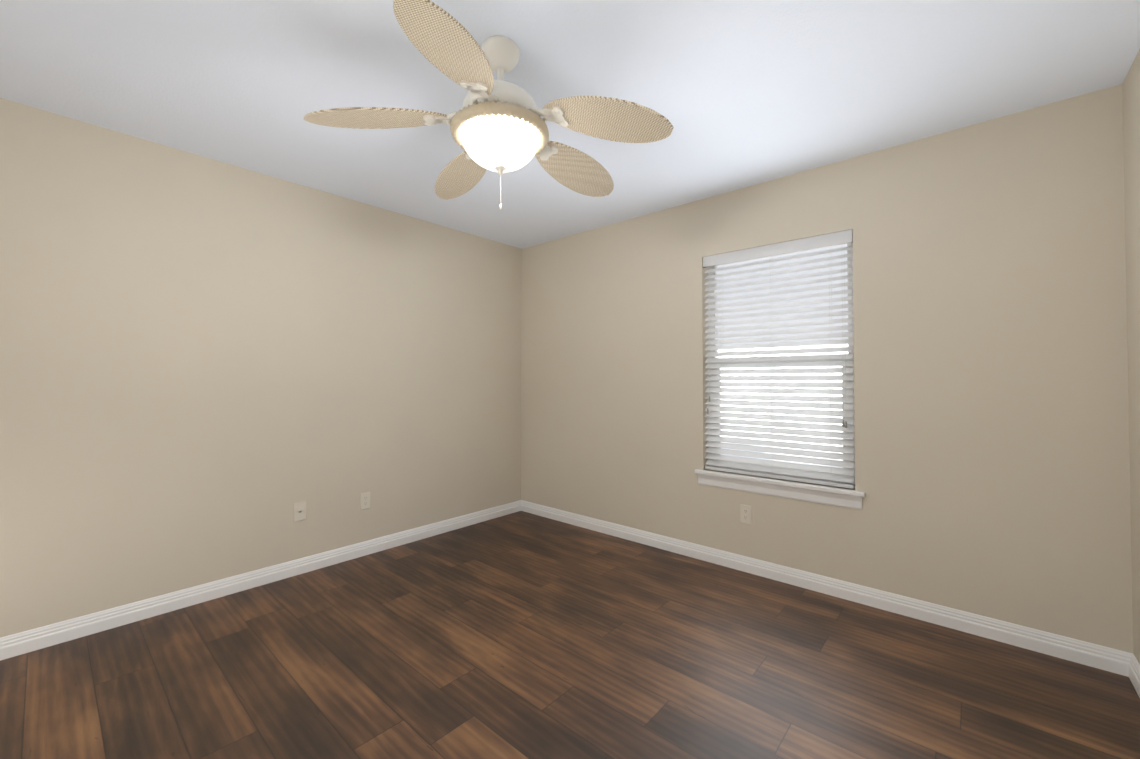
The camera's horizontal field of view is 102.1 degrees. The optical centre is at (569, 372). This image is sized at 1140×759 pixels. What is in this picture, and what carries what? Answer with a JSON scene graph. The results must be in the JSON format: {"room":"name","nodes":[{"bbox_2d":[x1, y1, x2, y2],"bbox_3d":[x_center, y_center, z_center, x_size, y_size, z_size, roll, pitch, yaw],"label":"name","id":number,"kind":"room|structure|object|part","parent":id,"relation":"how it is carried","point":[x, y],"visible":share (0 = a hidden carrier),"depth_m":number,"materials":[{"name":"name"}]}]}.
{"room":"empty bedroom","nodes":[
{"label":"empty bedroom","id":0,"kind":"room"},
{"bbox_2d":[0,98,521,637],"bbox_3d":[-1.729,0.035,2.975,0.160,2.440,4.005,-1,-1,41],"label":"wall","id":1,"kind":"structure","parent":0,"point":[212,370],"depth_m":2.57,"materials":[{"name":"paint"}]},
{"bbox_2d":[0,500,520,660],"bbox_3d":[-1.663,1.208,2.899,0.016,0.093,3.685,-1,-1,41],"label":"baseboard","id":2,"kind":"structure","parent":1,"relation":"attached to","point":[21,643],"depth_m":2.55,"materials":[{"name":"white wood"}]},
{"bbox_2d":[294,501,305,521],"bbox_3d":[-1.685,0.867,2.880,0.016,0.115,0.070,-1,-1,41],"label":"outlet","id":3,"kind":"object","parent":1,"relation":"attached to","point":[299,511],"visible":1,"depth_m":2.88,"materials":[{"name":"beige plastic"}]},
{"bbox_2d":[360,492,369,509],"bbox_3d":[-1.417,0.886,3.191,0.008,0.115,0.070,-1,-1,41],"label":"electrical outlet","id":4,"kind":"object","parent":1,"relation":"attached to","point":[365,500],"visible":1,"depth_m":3.19,"materials":[{"name":"beige plastic"}]},
{"bbox_2d":[0,511,1139,758],"bbox_3d":[-0.294,1.285,1.697,3.978,0.100,4.005,-1,-1,41],"label":"floor","id":5,"kind":"structure","parent":0,"point":[520,635],"depth_m":1.89,"materials":[{"name":"brown wood"}]},
{"bbox_2d":[0,0,1139,248],"bbox_3d":[-0.294,-1.255,1.738,3.978,0.100,4.005,-1,-1,41],"label":"ceiling","id":6,"kind":"structure","parent":0,"point":[738,94],"depth_m":1.88,"materials":[{"name":"paint"}]},
{"bbox_2d":[304,0,673,209],"bbox_3d":[-0.238,-0.903,1.751,1.247,0.603,1.235,-1,-1,41],"label":"fan","id":7,"kind":"object","parent":6,"relation":"hanging from","point":[499,125],"visible":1,"depth_m":1.59,"materials":[{"name":"beige wicker"}]},
{"bbox_3d":[-0.258,-0.820,1.709,0.292,0.118,0.292,-1,-1,41],"label":"lamp shade","id":8,"kind":"part","parent":7,"relation":"part of","materials":[{"name":"white glass"}]},
{"bbox_2d":[521,84,1132,652],"bbox_3d":[0.974,0.038,3.163,3.658,2.440,0.160,-1,-1,41],"label":"wall","id":9,"kind":"structure","parent":0,"point":[991,388],"depth_m":2.34,"materials":[{"name":"paint"}]},
{"bbox_2d":[740,504,751,523],"bbox_3d":[1.112,0.895,2.915,0.070,0.115,0.008,-1,-1,41],"label":"outlet","id":10,"kind":"object","parent":9,"relation":"attached to","point":[748,514],"depth_m":2.91,"materials":[{"name":"beige plastic"}]},
{"bbox_3d":[1.111,0.895,2.914,0.035,0.068,0.004,-1,-1,41],"label":"outlet receptacle by the window","id":11,"kind":"part","parent":10,"relation":"part of","materials":[{"name":"beige plastic"}]},
{"bbox_2d":[697,243,861,509],"bbox_3d":[1.273,-0.020,2.878,0.949,1.543,0.165,-1,-1,41],"label":"window","id":12,"kind":"structure","parent":9,"relation":"in","point":[789,311],"depth_m":2.83,"materials":[{"name":"white plastic"}]},
{"bbox_2d":[703,229,852,267],"bbox_3d":[1.253,-0.755,2.867,0.879,0.071,0.062,-1,-1,41],"label":"blind headrail","id":13,"kind":"object","parent":12,"relation":"attached to","point":[830,239],"visible":0.9,"depth_m":2.80,"materials":[{"name":"white plastic"}]},
{"bbox_2d":[707,305,709,395],"bbox_3d":[0.929,-0.241,3.097,0.014,0.955,0.002,-1,-1,41],"label":"blind cord","id":14,"kind":"object","parent":13,"relation":"hanging from","point":[707,305],"depth_m":3.10,"materials":[{"name":"white fabric"}]},
{"bbox_2d":[707,396,846,427],"bbox_3d":[1.228,0.232,2.827,0.821,0.158,0.012,-1,-1,41],"label":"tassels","id":15,"kind":"object","parent":14,"relation":"hanging from","point":[844,424],"visible":0.94,"depth_m":2.56,"materials":[{"name":"grey plastic"}]},
{"bbox_2d":[720,338,722,400],"bbox_3d":[0.996,-0.055,3.053,0.002,1.377,0.002,-1,-1,41],"label":"blind cord","id":16,"kind":"object","parent":13,"relation":"hanging from","point":[722,338],"depth_m":3.05,"materials":[{"name":"white fabric"}]},
{"bbox_2d":[722,297,723,436],"bbox_3d":[1.015,-0.055,3.066,0.002,1.377,0.002,-1,-1,41],"label":"blind cord","id":17,"kind":"object","parent":13,"relation":"hanging from","point":[722,297],"depth_m":3.07,"materials":[{"name":"white fabric"}]},
{"bbox_2d":[770,256,773,434],"bbox_3d":[1.239,-0.059,2.839,0.002,1.377,0.002,-1,-1,41],"label":"blind cord","id":18,"kind":"object","parent":13,"relation":"hanging from","point":[773,347],"depth_m":2.85,"materials":[{"name":"white fabric"}]},
{"bbox_2d":[842,247,845,419],"bbox_3d":[1.528,-0.229,2.572,0.014,0.995,0.002,-1,-1,41],"label":"blind cord","id":19,"kind":"object","parent":13,"relation":"hanging from","point":[844,247],"depth_m":2.57,"materials":[{"name":"white fabric"}]},
{"bbox_3d":[1.225,0.713,2.812,0.949,0.075,0.020,-1,-1,41],"label":"window apron","id":20,"kind":"part","parent":12,"relation":"part of","materials":[{"name":"white wood"}]},
{"bbox_2d":[695,469,864,496],"bbox_3d":[1.252,0.663,2.844,0.981,0.026,0.127,-1,-1,41],"label":"window sill","id":21,"kind":"structure","parent":9,"relation":"attached to","point":[822,488],"depth_m":2.75,"materials":[{"name":"white wood"}]},
{"bbox_2d":[521,500,1132,676],"bbox_3d":[0.915,1.210,3.078,3.658,0.093,0.016,-1,-1,41],"label":"baseboard","id":22,"kind":"structure","parent":9,"relation":"attached to","point":[1112,660],"depth_m":2.43,"materials":[{"name":"white wood"}]},
{"bbox_2d":[1122,49,1139,663],"bbox_3d":[1.141,-0.005,0.459,0.160,2.440,4.005,-1,-1,41],"label":"wall","id":23,"kind":"structure","parent":0,"point":[1131,109],"depth_m":1.82,"materials":[{"name":"paint"}]},
{"bbox_2d":[1129,654,1139,697],"bbox_3d":[1.075,1.169,0.498,0.016,0.093,3.685,-1,-1,41],"label":"baseboard","id":24,"kind":"structure","parent":23,"relation":"attached to","point":[1134,670],"depth_m":1.82,"materials":[{"name":"white wood"}]}
]}

